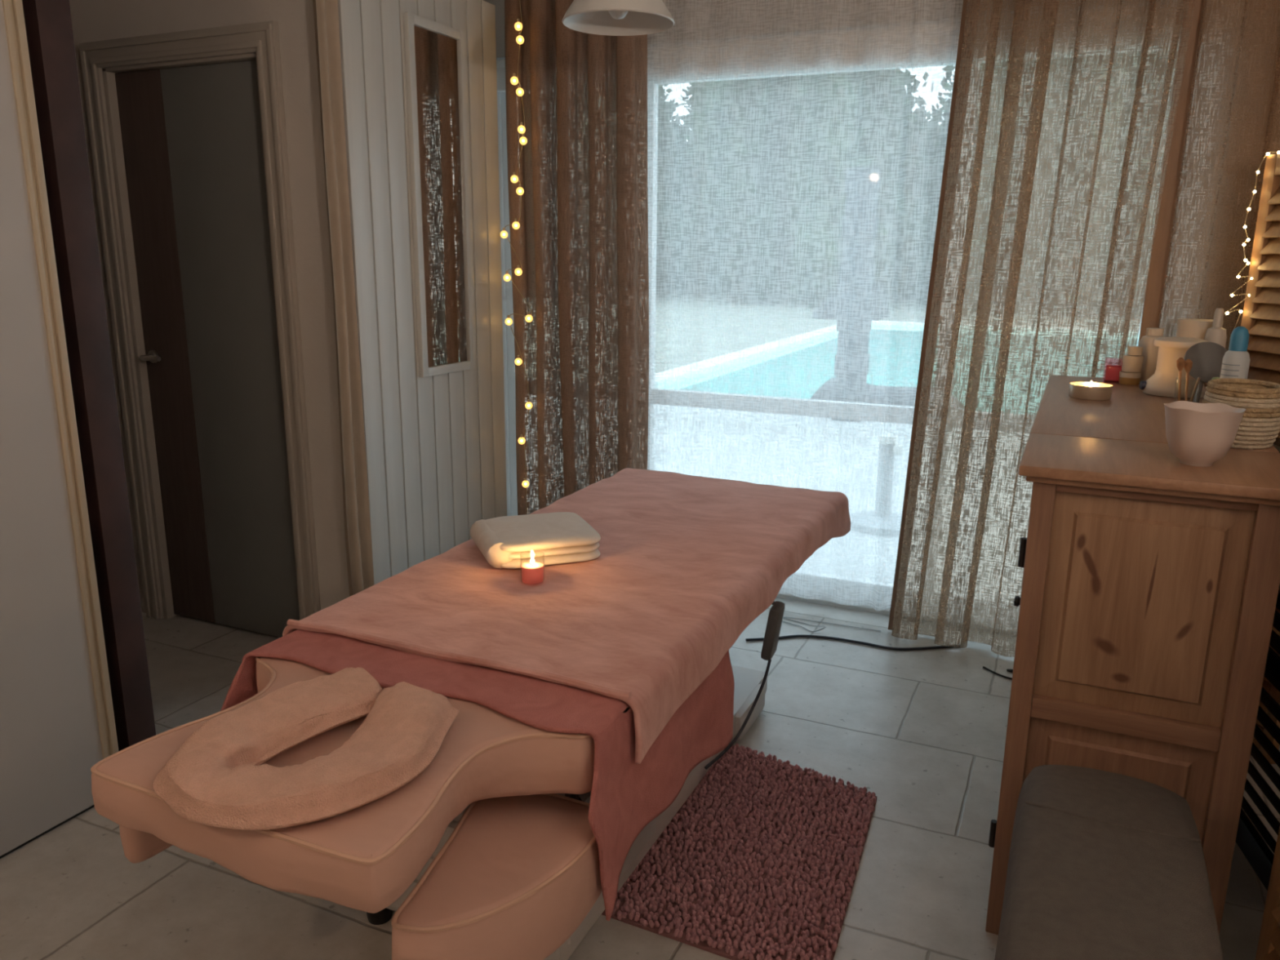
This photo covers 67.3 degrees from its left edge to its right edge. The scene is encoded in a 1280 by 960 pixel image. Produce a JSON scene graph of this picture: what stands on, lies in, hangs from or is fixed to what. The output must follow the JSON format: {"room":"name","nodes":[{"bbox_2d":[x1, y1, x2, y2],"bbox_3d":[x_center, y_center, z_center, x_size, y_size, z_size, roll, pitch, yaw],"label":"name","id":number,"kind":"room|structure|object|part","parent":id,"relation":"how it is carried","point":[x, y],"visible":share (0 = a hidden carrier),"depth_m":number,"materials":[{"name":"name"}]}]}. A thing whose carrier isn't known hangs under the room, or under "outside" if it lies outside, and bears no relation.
{"room":"spa","nodes":[
{"label":"spa","id":0,"kind":"room"},
{"bbox_2d":[69,0,506,613],"bbox_3d":[-1.444,-0.787,3.860,1.500,2.620,0.930,7,15,24],"label":"wall","id":1,"kind":"structure","parent":0,"point":[92,20],"depth_m":3.36,"materials":[{"name":"paint"}]},
{"bbox_2d":[79,20,320,637],"bbox_3d":[-1.552,-0.458,3.494,0.907,2.146,0.164,7,15,24],"label":"door","id":2,"kind":"structure","parent":1,"relation":"attached to","point":[187,129],"depth_m":3.45,"materials":[{"name":"paint"}]},
{"bbox_3d":[-1.805,-0.453,3.563,0.129,0.048,0.074,7,15,24],"label":"handle","id":3,"kind":"part","parent":2,"relation":"part of","materials":[{"name":"silver metal"}]},
{"bbox_2d":[312,0,373,596],"bbox_3d":[-0.975,-0.568,3.145,0.047,2.508,0.110,7,15,24],"label":"door frame","id":4,"kind":"structure","parent":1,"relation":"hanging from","point":[326,15],"depth_m":3.15,"materials":[{"name":"wood"}]},
{"bbox_3d":[-0.772,-0.605,3.609,0.038,2.352,0.890,7,15,24],"label":"board panel","id":5,"kind":"part","parent":1,"relation":"part of","materials":[{"name":"white wood"}]},
{"bbox_2d":[403,12,475,377],"bbox_3d":[-0.727,-1.012,3.530,0.022,1.235,0.335,7,15,24],"label":"wall mirror","id":6,"kind":"object","parent":1,"relation":"attached to","point":[435,57],"visible":1,"depth_m":3.51,"materials":[{"name":"white paint"}]},
{"bbox_2d":[0,597,1279,959],"bbox_3d":[-0.663,1.091,1.764,5.000,0.050,5.520,7,15,24],"label":"floor","id":7,"kind":"structure","parent":0,"point":[924,731],"depth_m":2.40,"materials":[{"name":"tile"}]},
{"bbox_2d":[0,0,155,858],"bbox_3d":[-2.377,-0.130,1.106,0.758,2.600,3.395,7,15,24],"label":"wardrobe","id":8,"kind":"object","parent":7,"relation":"on","point":[75,690],"visible":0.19,"depth_m":2.36,"materials":[{"name":"white paint"}]},
{"bbox_3d":[-2.097,-0.079,0.874,0.035,2.588,3.195,7,15,24],"label":"sliding door","id":9,"kind":"part","parent":8,"relation":"part of","materials":[{"name":"white paint"}]},
{"bbox_3d":[-1.422,-0.413,2.305,0.045,2.588,0.042,7,15,24],"label":"edge trim","id":10,"kind":"part","parent":8,"relation":"part of","materials":[{"name":"wood"}]},
{"bbox_2d":[90,656,767,959],"bbox_3d":[-0.184,0.574,2.423,0.861,0.658,2.170,7,15,24],"label":"massage table","id":11,"kind":"object","parent":7,"relation":"on","point":[491,851],"visible":0.46,"depth_m":1.52,"materials":[{"name":"beige leather"}]},
{"bbox_3d":[-0.810,0.575,1.858,0.177,0.142,0.419,7,15,24],"label":"armrest","id":12,"kind":"part","parent":11,"relation":"part of","materials":[{"name":"leather"}]},
{"bbox_2d":[153,666,459,830],"bbox_3d":[-0.522,0.413,1.524,0.399,0.061,0.438,7,15,24],"label":"cushion","id":13,"kind":"object","parent":11,"relation":"on","point":[216,778],"visible":1,"depth_m":1.47,"materials":[{"name":"fabric"}]},
{"bbox_2d":[220,629,734,920],"bbox_3d":[-0.312,0.484,2.058,0.858,0.341,0.702,7,15,24],"label":"blanket","id":14,"kind":"object","parent":11,"relation":"on","point":[627,795],"visible":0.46,"depth_m":1.80,"materials":[{"name":"pink fabric"}]},
{"bbox_3d":[-0.235,0.680,1.601,0.270,0.148,0.419,7,15,24],"label":"armrest","id":15,"kind":"part","parent":11,"relation":"part of","materials":[{"name":"leather"}]},
{"bbox_2d":[282,467,850,764],"bbox_3d":[-0.029,0.232,2.632,0.855,0.150,1.721,7,15,24],"label":"blanket","id":16,"kind":"object","parent":11,"relation":"on","point":[685,564],"visible":0.94,"depth_m":2.20,"materials":[{"name":"pink fabric"}]},
{"bbox_2d":[520,557,544,583],"bbox_3d":[-0.255,0.208,2.278,0.058,0.068,0.058,7,15,24],"label":"candle","id":17,"kind":"object","parent":16,"relation":"on","point":[532,572],"visible":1,"depth_m":2.26,"materials":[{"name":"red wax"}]},
{"bbox_2d":[470,511,600,568],"bbox_3d":[-0.273,0.153,2.502,0.298,0.076,0.280,-4,14,-20],"label":"folded towel","id":18,"kind":"object","parent":16,"relation":"on","point":[558,537],"visible":1,"depth_m":2.41,"materials":[{"name":"beige fabric"}]},
{"bbox_3d":[-0.123,0.601,1.801,0.026,0.112,0.059,0,13,-1],"label":"lever","id":19,"kind":"part","parent":11,"relation":"part of","materials":[{"name":"black plastic"}]},
{"bbox_2d":[704,600,784,769],"bbox_3d":[0.298,0.549,2.637,0.084,0.425,0.314,10,16,34],"label":"remote control","id":20,"kind":"object","parent":11,"relation":"hanging from","point":[776,611],"visible":0.93,"depth_m":2.67,"materials":[{"name":"grey plastic"}]},
{"bbox_3d":[0.276,0.642,2.642,0.268,0.241,0.020,-12,18,-43],"label":"cord","id":21,"kind":"part","parent":20,"relation":"part of","materials":[{"name":"grey plastic"}]},
{"bbox_2d":[601,740,877,959],"bbox_3d":[0.306,0.901,2.421,0.543,0.033,0.884,7,15,24],"label":"rug","id":22,"kind":"object","parent":7,"relation":"on","point":[761,860],"visible":0.93,"depth_m":2.31,"materials":[{"name":"red carpet"}]},
{"bbox_2d":[782,617,880,631],"bbox_3d":[0.746,0.580,3.806,0.390,0.021,0.124,7,15,24],"label":"wire","id":23,"kind":"object","parent":7,"relation":"on","point":[784,617],"visible":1,"depth_m":3.84,"materials":[{"name":"grey"}]},
{"bbox_2d":[745,634,959,650],"bbox_3d":[0.810,0.619,3.665,0.808,0.011,0.085,2,13,7],"label":"power cable","id":24,"kind":"object","parent":7,"relation":"on","point":[798,635],"visible":0.91,"depth_m":3.66,"materials":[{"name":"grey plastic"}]},
{"bbox_2d":[982,666,1013,679],"bbox_3d":[1.301,0.682,3.405,0.156,0.018,0.086,3,14,12],"label":"cord","id":25,"kind":"object","parent":7,"relation":"on","point":[984,667],"visible":0.44,"depth_m":3.42,"materials":[{"name":"black plastic"}]},
{"bbox_2d":[994,764,1223,959],"bbox_3d":[0.717,0.873,1.520,0.332,0.511,0.908,7,15,24],"label":"chair","id":26,"kind":"object","parent":7,"relation":"on","point":[1103,864],"visible":1,"depth_m":1.51,"materials":[{"name":"beige fabric"}]},
{"bbox_2d":[985,374,1279,936],"bbox_3d":[1.277,0.345,2.583,0.488,1.055,1.586,7,15,24],"label":"pine dresser","id":27,"kind":"object","parent":7,"relation":"on","point":[1147,602],"visible":0.86,"depth_m":1.87,"materials":[{"name":"brown wood"}]},
{"bbox_3d":[0.957,0.306,2.420,0.030,0.028,0.027,7,15,24],"label":"knob","id":28,"kind":"part","parent":27,"relation":"part of","materials":[{"name":"black plastic"}]},
{"bbox_3d":[0.793,0.493,2.009,0.042,1.025,0.050,7,15,24],"label":"post","id":29,"kind":"part","parent":27,"relation":"part of","materials":[{"name":"brown wood"}]},
{"bbox_2d":[1068,381,1113,399],"bbox_3d":[1.283,-0.258,2.736,0.114,0.048,0.114,7,15,24],"label":"candle","id":30,"kind":"object","parent":27,"relation":"on","point":[1091,390],"visible":1,"depth_m":2.70,"materials":[{"name":"beige wax"}]},
{"bbox_2d":[1102,356,1122,382],"bbox_3d":[1.526,-0.353,3.085,0.066,0.075,0.066,7,15,24],"label":"votive","id":31,"kind":"object","parent":27,"relation":"on","point":[1112,373],"visible":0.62,"depth_m":3.07,"materials":[{"name":"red glass"}]},
{"bbox_3d":[0.962,0.689,1.970,0.340,0.385,0.020,7,15,24],"label":"panel","id":32,"kind":"part","parent":27,"relation":"part of","materials":[{"name":"brown wood"}]},
{"bbox_3d":[0.964,0.480,1.921,0.336,0.043,0.038,7,15,24],"label":"rail","id":33,"kind":"part","parent":27,"relation":"part of","materials":[{"name":"brown wood"}]},
{"bbox_2d":[1118,371,1141,385],"bbox_3d":[1.548,-0.323,3.037,0.062,0.039,0.062,7,15,24],"label":"jar","id":34,"kind":"object","parent":27,"relation":"on","point":[1125,378],"visible":0.96,"depth_m":3.01,"materials":[{"name":"brown"}]},
{"bbox_2d":[1121,354,1144,372],"bbox_3d":[1.552,-0.368,3.027,0.060,0.051,0.060,7,15,24],"label":"jar","id":35,"kind":"object","parent":34,"relation":"on","point":[1131,363],"visible":0.98,"depth_m":3.00,"materials":[{"name":"beige plastic"}]},
{"bbox_2d":[1127,346,1143,355],"bbox_3d":[1.553,-0.406,3.015,0.044,0.027,0.044,7,15,24],"label":"jar","id":36,"kind":"object","parent":35,"relation":"on","point":[1131,350],"visible":1,"depth_m":3.00,"materials":[{"name":"beige plastic"}]},
{"bbox_3d":[0.965,0.248,1.865,0.340,0.435,0.020,7,15,24],"label":"panel","id":37,"kind":"part","parent":27,"relation":"part of","materials":[{"name":"brown wood"}]},
{"bbox_2d":[1137,327,1164,382],"bbox_3d":[1.630,-0.397,3.060,0.084,0.174,0.084,7,15,24],"label":"bottle","id":38,"kind":"object","parent":27,"relation":"on","point":[1150,352],"visible":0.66,"depth_m":3.03,"materials":[{"name":"beige plastic"}]},
{"bbox_3d":[0.968,0.025,1.814,0.336,0.022,0.036,7,15,24],"label":"rail","id":39,"kind":"part","parent":27,"relation":"part of","materials":[{"name":"brown wood"}]},
{"bbox_2d":[1139,336,1208,397],"bbox_3d":[1.563,-0.333,2.801,0.180,0.164,0.172,7,15,24],"label":"wax warmer","id":40,"kind":"object","parent":27,"relation":"on","point":[1162,383],"visible":0.75,"depth_m":2.76,"materials":[{"name":"beige plastic"}]},
{"bbox_3d":[1.568,-0.400,2.784,0.142,0.026,0.142,7,15,24],"label":"lid","id":41,"kind":"part","parent":40,"relation":"part of","materials":[{"name":"beige plastic"}]},
{"bbox_2d":[1163,400,1246,466],"bbox_3d":[1.089,-0.087,1.868,0.139,0.114,0.133,7,15,24],"label":"ceramic bowl","id":42,"kind":"object","parent":27,"relation":"on","point":[1198,434],"visible":1,"depth_m":1.83,"materials":[{"name":"white ceramic"}]},
{"bbox_2d":[1183,342,1227,403],"bbox_3d":[1.543,-0.290,2.617,0.129,0.169,0.056,-2,14,-12],"label":"mirror","id":43,"kind":"object","parent":27,"relation":"on","point":[1206,357],"visible":0.64,"depth_m":2.61,"materials":[{"name":"grey plastic"}]},
{"bbox_3d":[1.516,-0.236,2.612,0.017,0.065,0.043,12,18,41],"label":"handle","id":44,"kind":"part","parent":43,"relation":"part of","materials":[{"name":"grey plastic"}]},
{"bbox_2d":[1204,308,1226,382],"bbox_3d":[1.716,-0.389,2.875,0.058,0.245,0.058,7,15,24],"label":"pump bottle","id":45,"kind":"object","parent":27,"relation":"on","point":[1216,334],"visible":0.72,"depth_m":2.84,"materials":[{"name":"beige plastic"}]},
{"bbox_2d":[1219,326,1249,378],"bbox_3d":[1.464,-0.263,2.367,0.059,0.230,0.060,7,15,24],"label":"lotion bottle","id":46,"kind":"object","parent":27,"relation":"on","point":[1236,361],"visible":0.47,"depth_m":2.34,"materials":[{"name":"grey plastic"}]},
{"bbox_3d":[1.141,0.532,1.855,0.052,1.025,0.050,7,15,24],"label":"post","id":47,"kind":"part","parent":27,"relation":"part of","materials":[{"name":"brown wood"}]},
{"bbox_2d":[1202,377,1279,449],"bbox_3d":[1.306,-0.145,2.085,0.153,0.129,0.203,7,15,24],"label":"rope basket","id":48,"kind":"object","parent":27,"relation":"on","point":[1259,428],"visible":0.66,"depth_m":2.01,"materials":[{"name":"beige fabric"}]},
{"bbox_3d":[1.425,-0.222,2.508,0.056,0.085,0.056,7,15,24],"label":"glass","id":49,"kind":"object","parent":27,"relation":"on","visible":0},
{"bbox_2d":[1176,357,1185,400],"bbox_3d":[1.409,-0.254,2.514,0.023,0.132,0.019,7,15,24],"label":"makeup brush","id":50,"kind":"object","parent":49,"relation":"in","point":[1180,362],"visible":0.92,"depth_m":2.50,"materials":[{"name":"brown wood"}]},
{"bbox_3d":[1.411,-0.237,2.514,0.006,0.098,0.014,-12,18,-42],"label":"handle","id":51,"kind":"part","parent":50,"relation":"part of","materials":[{"name":"brown wood"}]},
{"bbox_2d":[1184,359,1192,400],"bbox_3d":[1.428,-0.253,2.515,0.020,0.128,0.019,7,15,24],"label":"makeup brush","id":52,"kind":"object","parent":49,"relation":"in","point":[1188,363],"visible":0.92,"depth_m":2.50,"materials":[{"name":"brown wood"}]},
{"bbox_3d":[1.430,-0.235,2.515,0.007,0.094,0.013,-10,17,-38],"label":"handle","id":53,"kind":"part","parent":52,"relation":"part of","materials":[{"name":"brown wood"}]},
{"bbox_2d":[1190,377,1200,402],"bbox_3d":[1.439,-0.225,2.494,0.020,0.084,0.007,2,13,5],"label":"makeup brush","id":54,"kind":"object","parent":49,"relation":"in","point":[1198,378],"visible":0.79,"depth_m":2.49,"materials":[{"name":"brown"}]},
{"bbox_3d":[1.718,-0.366,2.992,0.136,0.147,0.136,7,15,24],"label":"tub","id":55,"kind":"object","parent":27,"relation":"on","visible":0},
{"bbox_2d":[1175,318,1223,339],"bbox_3d":[1.725,-0.466,2.965,0.124,0.058,0.124,7,15,24],"label":"tub","id":56,"kind":"object","parent":55,"relation":"on","point":[1186,327],"visible":0.7,"depth_m":2.93,"materials":[{"name":"beige plastic"}]},
{"bbox_3d":[1.725,-0.487,2.961,0.124,0.016,0.124,7,15,24],"label":"lid","id":57,"kind":"part","parent":56,"relation":"part of","materials":[{"name":"beige plastic"}]},
{"bbox_2d":[1235,444,1279,890],"bbox_3d":[1.508,0.445,2.292,0.038,1.000,0.481,3,14,11],"label":"shutter","id":58,"kind":"object","parent":7,"relation":"on","point":[1251,842],"visible":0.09,"depth_m":2.28,"materials":[{"name":"black paint"}]},
{"bbox_2d":[1240,153,1279,764],"bbox_3d":[1.989,-0.036,2.730,0.598,1.740,0.333,9,16,33],"label":"screen","id":59,"kind":"object","parent":7,"relation":"on","point":[1261,309],"visible":0.28,"depth_m":2.83,"materials":[{"name":"brown wood"}]},
{"bbox_2d":[1225,151,1279,340],"bbox_3d":[1.857,-0.675,2.798,0.054,0.550,0.221,-6,15,-25],"label":"fairy lights","id":60,"kind":"object","parent":59,"relation":"attached to","point":[1278,152],"visible":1,"depth_m":2.88,"materials":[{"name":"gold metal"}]},
{"bbox_2d":[1255,826,1279,959],"bbox_3d":[1.205,0.525,1.619,0.186,1.150,0.842,10,16,34],"label":"screen","id":61,"kind":"object","parent":7,"relation":"on","point":[1268,944],"visible":1,"depth_m":1.70,"materials":[{"name":"brown wood"}]},
{"bbox_2d":[483,0,1279,635],"bbox_3d":[1.076,-0.709,3.733,4.000,2.670,0.280,7,15,24],"label":"wall window","id":62,"kind":"structure","parent":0,"point":[499,4],"depth_m":3.15,"materials":[{"name":"paint"}]},
{"bbox_2d":[496,0,1235,627],"bbox_3d":[0.595,-0.595,3.882,2.830,2.230,0.133,7,15,24],"label":"window","id":63,"kind":"structure","parent":62,"relation":"attached to","point":[507,287],"depth_m":4.21,"materials":[{"name":"white plastic"}]},
{"bbox_3d":[-0.324,-0.701,4.325,0.620,2.135,0.050,7,15,24],"label":"door","id":64,"kind":"part","parent":63,"relation":"part of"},
{"bbox_3d":[0.602,-0.595,3.915,1.285,2.135,0.050,7,15,24],"label":"door","id":65,"kind":"part","parent":63,"relation":"part of","materials":[{"name":"clear glass"}]},
{"bbox_3d":[0.580,-1.595,3.591,2.830,0.126,0.018,7,15,24],"label":"head casing","id":66,"kind":"part","parent":63,"relation":"part of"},
{"bbox_3d":[1.491,-0.494,3.523,0.730,2.135,0.050,7,15,24],"label":"door","id":67,"kind":"part","parent":63,"relation":"part of","materials":[{"name":"clear glass"}]},
{"bbox_3d":[-0.590,-1.556,1.246,5.000,0.100,5.760,7,15,24],"label":"ceiling","id":68,"kind":"structure","parent":0,"visible":0},
{"bbox_2d":[561,0,674,35],"bbox_3d":[-0.058,-1.537,2.604,0.313,0.556,0.313,7,15,24],"label":"pendant lamp","id":69,"kind":"object","parent":68,"relation":"hanging from","point":[600,17],"visible":1,"depth_m":2.74,"materials":[{"name":"white metal"}]},
{"bbox_3d":[-0.060,-1.324,2.655,0.060,0.093,0.060,7,15,24],"label":"bulb","id":70,"kind":"part","parent":69,"relation":"part of","materials":[{"name":"white glass"}]},
{"bbox_3d":[0.993,-1.883,3.243,3.400,0.024,0.171,7,15,24],"label":"curtain rod","id":71,"kind":"object","parent":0,"visible":0},
{"bbox_2d":[504,0,648,515],"bbox_3d":[-0.259,-0.733,3.907,0.622,2.488,0.146,7,15,24],"label":"linen curtain","id":72,"kind":"object","parent":71,"relation":"hanging from","point":[580,242],"visible":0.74,"depth_m":3.84,"materials":[{"name":"brown fabric"}]},
{"bbox_2d":[500,0,533,514],"bbox_3d":[-0.498,-0.884,3.868,0.139,2.220,0.032,7,15,24],"label":"fairy lights","id":73,"kind":"object","parent":72,"relation":"hanging from","point":[518,26],"visible":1,"depth_m":3.83,"materials":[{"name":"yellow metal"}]},
{"bbox_3d":[-0.547,-0.988,3.866,0.030,0.031,0.030,7,15,24],"label":"bulb","id":74,"kind":"part","parent":73,"relation":"part of","materials":[{"name":"yellow glass"}]},
{"bbox_3d":[-0.539,-0.821,3.901,0.030,0.031,0.030,7,15,24],"label":"bulb","id":75,"kind":"part","parent":73,"relation":"part of","materials":[{"name":"yellow glass"}]},
{"bbox_3d":[-0.538,-0.650,3.941,0.030,0.031,0.030,7,15,24],"label":"bulb","id":76,"kind":"part","parent":73,"relation":"part of","materials":[{"name":"yellow glass"}]},
{"bbox_3d":[-0.496,-1.188,3.795,0.030,0.031,0.030,7,15,24],"label":"bulb","id":77,"kind":"part","parent":73,"relation":"part of","materials":[{"name":"yellow glass"}]},
{"bbox_3d":[-0.485,-1.540,3.708,0.030,0.031,0.030,7,15,24],"label":"bulb","id":78,"kind":"part","parent":73,"relation":"part of","materials":[{"name":"yellow glass"}]},
{"bbox_3d":[-0.495,-1.016,3.835,0.030,0.031,0.030,7,15,24],"label":"bulb","id":79,"kind":"part","parent":73,"relation":"part of","materials":[{"name":"yellow glass"}]},
{"bbox_3d":[-0.501,-0.488,3.962,0.030,0.031,0.030,7,15,24],"label":"bulb","id":80,"kind":"part","parent":73,"relation":"part of","materials":[{"name":"yellow glass"}]},
{"bbox_3d":[-0.490,-0.839,3.874,0.030,0.031,0.030,7,15,24],"label":"bulb","id":81,"kind":"part","parent":73,"relation":"part of","materials":[{"name":"yellow glass"}]},
{"bbox_3d":[-0.462,-1.725,3.654,0.030,0.031,0.030,7,15,24],"label":"bulb","id":82,"kind":"part","parent":73,"relation":"part of","materials":[{"name":"yellow glass"}]},
{"bbox_3d":[-0.474,-1.141,3.796,0.030,0.031,0.030,7,15,24],"label":"bulb","id":83,"kind":"part","parent":73,"relation":"part of","materials":[{"name":"yellow glass"}]},
{"bbox_3d":[-0.463,-1.497,3.708,0.030,0.031,0.030,7,15,24],"label":"bulb","id":84,"kind":"part","parent":73,"relation":"part of","materials":[{"name":"yellow glass"}]},
{"bbox_3d":[-0.457,-1.677,3.663,0.030,0.031,0.030,7,15,24],"label":"bulb","id":85,"kind":"part","parent":73,"relation":"part of","materials":[{"name":"yellow glass"}]},
{"bbox_3d":[-0.497,-0.165,4.035,0.030,0.031,0.030,7,15,24],"label":"bulb","id":86,"kind":"part","parent":73,"relation":"part of","materials":[{"name":"yellow glass"}]},
{"bbox_3d":[-0.461,-1.363,3.738,0.030,0.031,0.030,7,15,24],"label":"bulb","id":87,"kind":"part","parent":73,"relation":"part of","materials":[{"name":"yellow glass"}]},
{"bbox_3d":[-0.455,-1.322,3.745,0.030,0.031,0.030,7,15,24],"label":"bulb","id":88,"kind":"part","parent":73,"relation":"part of","materials":[{"name":"yellow glass"}]},
{"bbox_3d":[-0.485,0.017,4.072,0.030,0.031,0.030,7,15,24],"label":"bulb","id":89,"kind":"part","parent":73,"relation":"part of","materials":[{"name":"yellow glass"}]},
{"bbox_3d":[-0.461,-0.309,3.984,0.030,0.031,0.030,7,15,24],"label":"bulb","id":90,"kind":"part","parent":73,"relation":"part of","materials":[{"name":"yellow glass"}]},
{"bbox_3d":[-0.451,-0.655,3.898,0.030,0.031,0.030,7,15,24],"label":"bulb","id":91,"kind":"part","parent":73,"relation":"part of","materials":[{"name":"yellow glass"}]},
{"bbox_2d":[647,0,1240,631],"bbox_3d":[0.916,-0.672,3.613,2.074,2.450,0.046,7,15,24],"label":"curtain","id":92,"kind":"object","parent":71,"relation":"hanging from","point":[880,135],"visible":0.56,"depth_m":3.67,"materials":[{"name":"white fabric"}]},
{"bbox_2d":[888,0,1195,657],"bbox_3d":[1.334,-0.573,3.305,0.796,2.492,0.090,7,15,24],"label":"linen curtain","id":93,"kind":"object","parent":71,"relation":"hanging from","point":[970,20],"visible":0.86,"depth_m":3.26,"materials":[{"name":"brown fabric"}]},
{"bbox_2d":[1137,0,1279,446],"bbox_3d":[2.040,-0.507,3.050,0.821,2.490,0.077,7,15,24],"label":"linen curtain","id":94,"kind":"object","parent":71,"relation":"hanging from","point":[1166,228],"visible":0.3,"depth_m":3.04,"materials":[{"name":"beige fabric"}]},
{"label":"outside","id":95,"kind":"structure","parent":0,"visible":0},
{"bbox_2d":[654,295,1139,373],"bbox_3d":[3.031,-4.407,25.554,44.000,0.095,30.400,7,15,24],"label":"lawn","id":96,"kind":"structure","parent":95,"point":[786,306],"depth_m":22.11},
{"bbox_2d":[657,200,663,248],"bbox_3d":[-0.817,-9.300,31.009,3.354,7.252,3.359,7,15,24],"label":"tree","id":97,"kind":"object","parent":96,"relation":"on","point":[657,200],"visible":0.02,"depth_m":31.55,"materials":[{"name":"green plant"}]},
{"bbox_2d":[681,75,799,302],"bbox_3d":[2.986,-9.459,29.146,3.418,8.481,3.557,7,15,24],"label":"tree","id":98,"kind":"object","parent":96,"relation":"on","point":[751,93],"visible":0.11,"depth_m":28.48,"materials":[{"name":"green plant"}]},
{"bbox_2d":[782,71,897,307],"bbox_3d":[5.797,-8.837,27.909,3.418,7.905,3.062,1,13,3],"label":"tree","id":99,"kind":"object","parent":96,"relation":"on","point":[835,85],"visible":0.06,"depth_m":27.22,"materials":[{"name":"green plant"}]},
{"bbox_2d":[818,284,888,319],"bbox_3d":[5.244,-4.436,23.716,1.500,0.840,1.800,7,15,24],"label":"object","id":100,"kind":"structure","parent":96,"relation":"on","point":[873,289],"depth_m":23.42,"materials":[{"name":"green plant"}]},
{"bbox_2d":[656,51,1174,304],"bbox_3d":[6.330,-10.399,31.451,44.003,8.879,2.361,7,15,24],"label":"hedge","id":101,"kind":"object","parent":96,"relation":"on","point":[904,84],"visible":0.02,"depth_m":30.85,"materials":[{"name":"green plant"}]},
{"bbox_2d":[940,62,1051,305],"bbox_3d":[9.527,-8.471,26.225,3.078,7.988,3.100,9,16,32],"label":"tree","id":102,"kind":"object","parent":96,"relation":"on","point":[1002,62],"visible":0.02,"depth_m":25.33,"materials":[{"name":"green plant"}]},
{"bbox_2d":[1054,52,1173,315],"bbox_3d":[12.585,-7.646,24.945,3.272,7.084,3.399,5,14,17],"label":"tree","id":103,"kind":"object","parent":96,"relation":"on","point":[1103,72],"visible":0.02,"depth_m":24.41,"materials":[{"name":"green plant"}]},
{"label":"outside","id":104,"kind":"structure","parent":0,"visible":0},
{"bbox_2d":[653,404,1031,599],"bbox_3d":[0.096,-0.167,7.618,22.000,0.100,5.560,7,15,24],"label":"patio","id":105,"kind":"structure","parent":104,"point":[719,410],"depth_m":7.29,"materials":[{"name":"white snow"}]},
{"bbox_2d":[834,166,880,421],"bbox_3d":[2.017,-1.709,8.975,0.270,2.305,0.280,7,15,24],"label":"stone pillar","id":106,"kind":"structure","parent":105,"relation":"on","point":[850,198],"depth_m":8.84,"materials":[{"name":"grey stone"}]},
{"bbox_2d":[853,433,916,535],"bbox_3d":[1.414,0.005,5.548,0.400,0.545,0.400,7,15,24],"label":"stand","id":107,"kind":"object","parent":105,"relation":"on","point":[888,438],"visible":0.16,"depth_m":5.50,"materials":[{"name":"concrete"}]},
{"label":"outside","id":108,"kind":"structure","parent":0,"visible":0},
{"bbox_2d":[655,320,1135,388],"bbox_3d":[6.466,-1.840,14.799,9.250,0.140,13.150,7,15,24],"label":"pool coping","id":109,"kind":"object","parent":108,"point":[801,340],"depth_m":14.67},
{"bbox_2d":[812,377,960,409],"bbox_3d":[2.495,-0.866,9.749,1.518,0.292,0.718,7,15,24],"label":"boulder","id":110,"kind":"object","parent":109,"relation":"on","point":[898,402],"visible":0.03,"depth_m":9.52,"materials":[{"name":"grey stone"}]},
{"bbox_2d":[662,325,1137,412],"bbox_3d":[6.464,-1.553,14.867,8.550,0.550,12.450,7,15,24],"label":"pool water","id":111,"kind":"structure","parent":109,"relation":"in","point":[814,344],"depth_m":13.79,"materials":[{"name":"teal liquid"}]}
]}

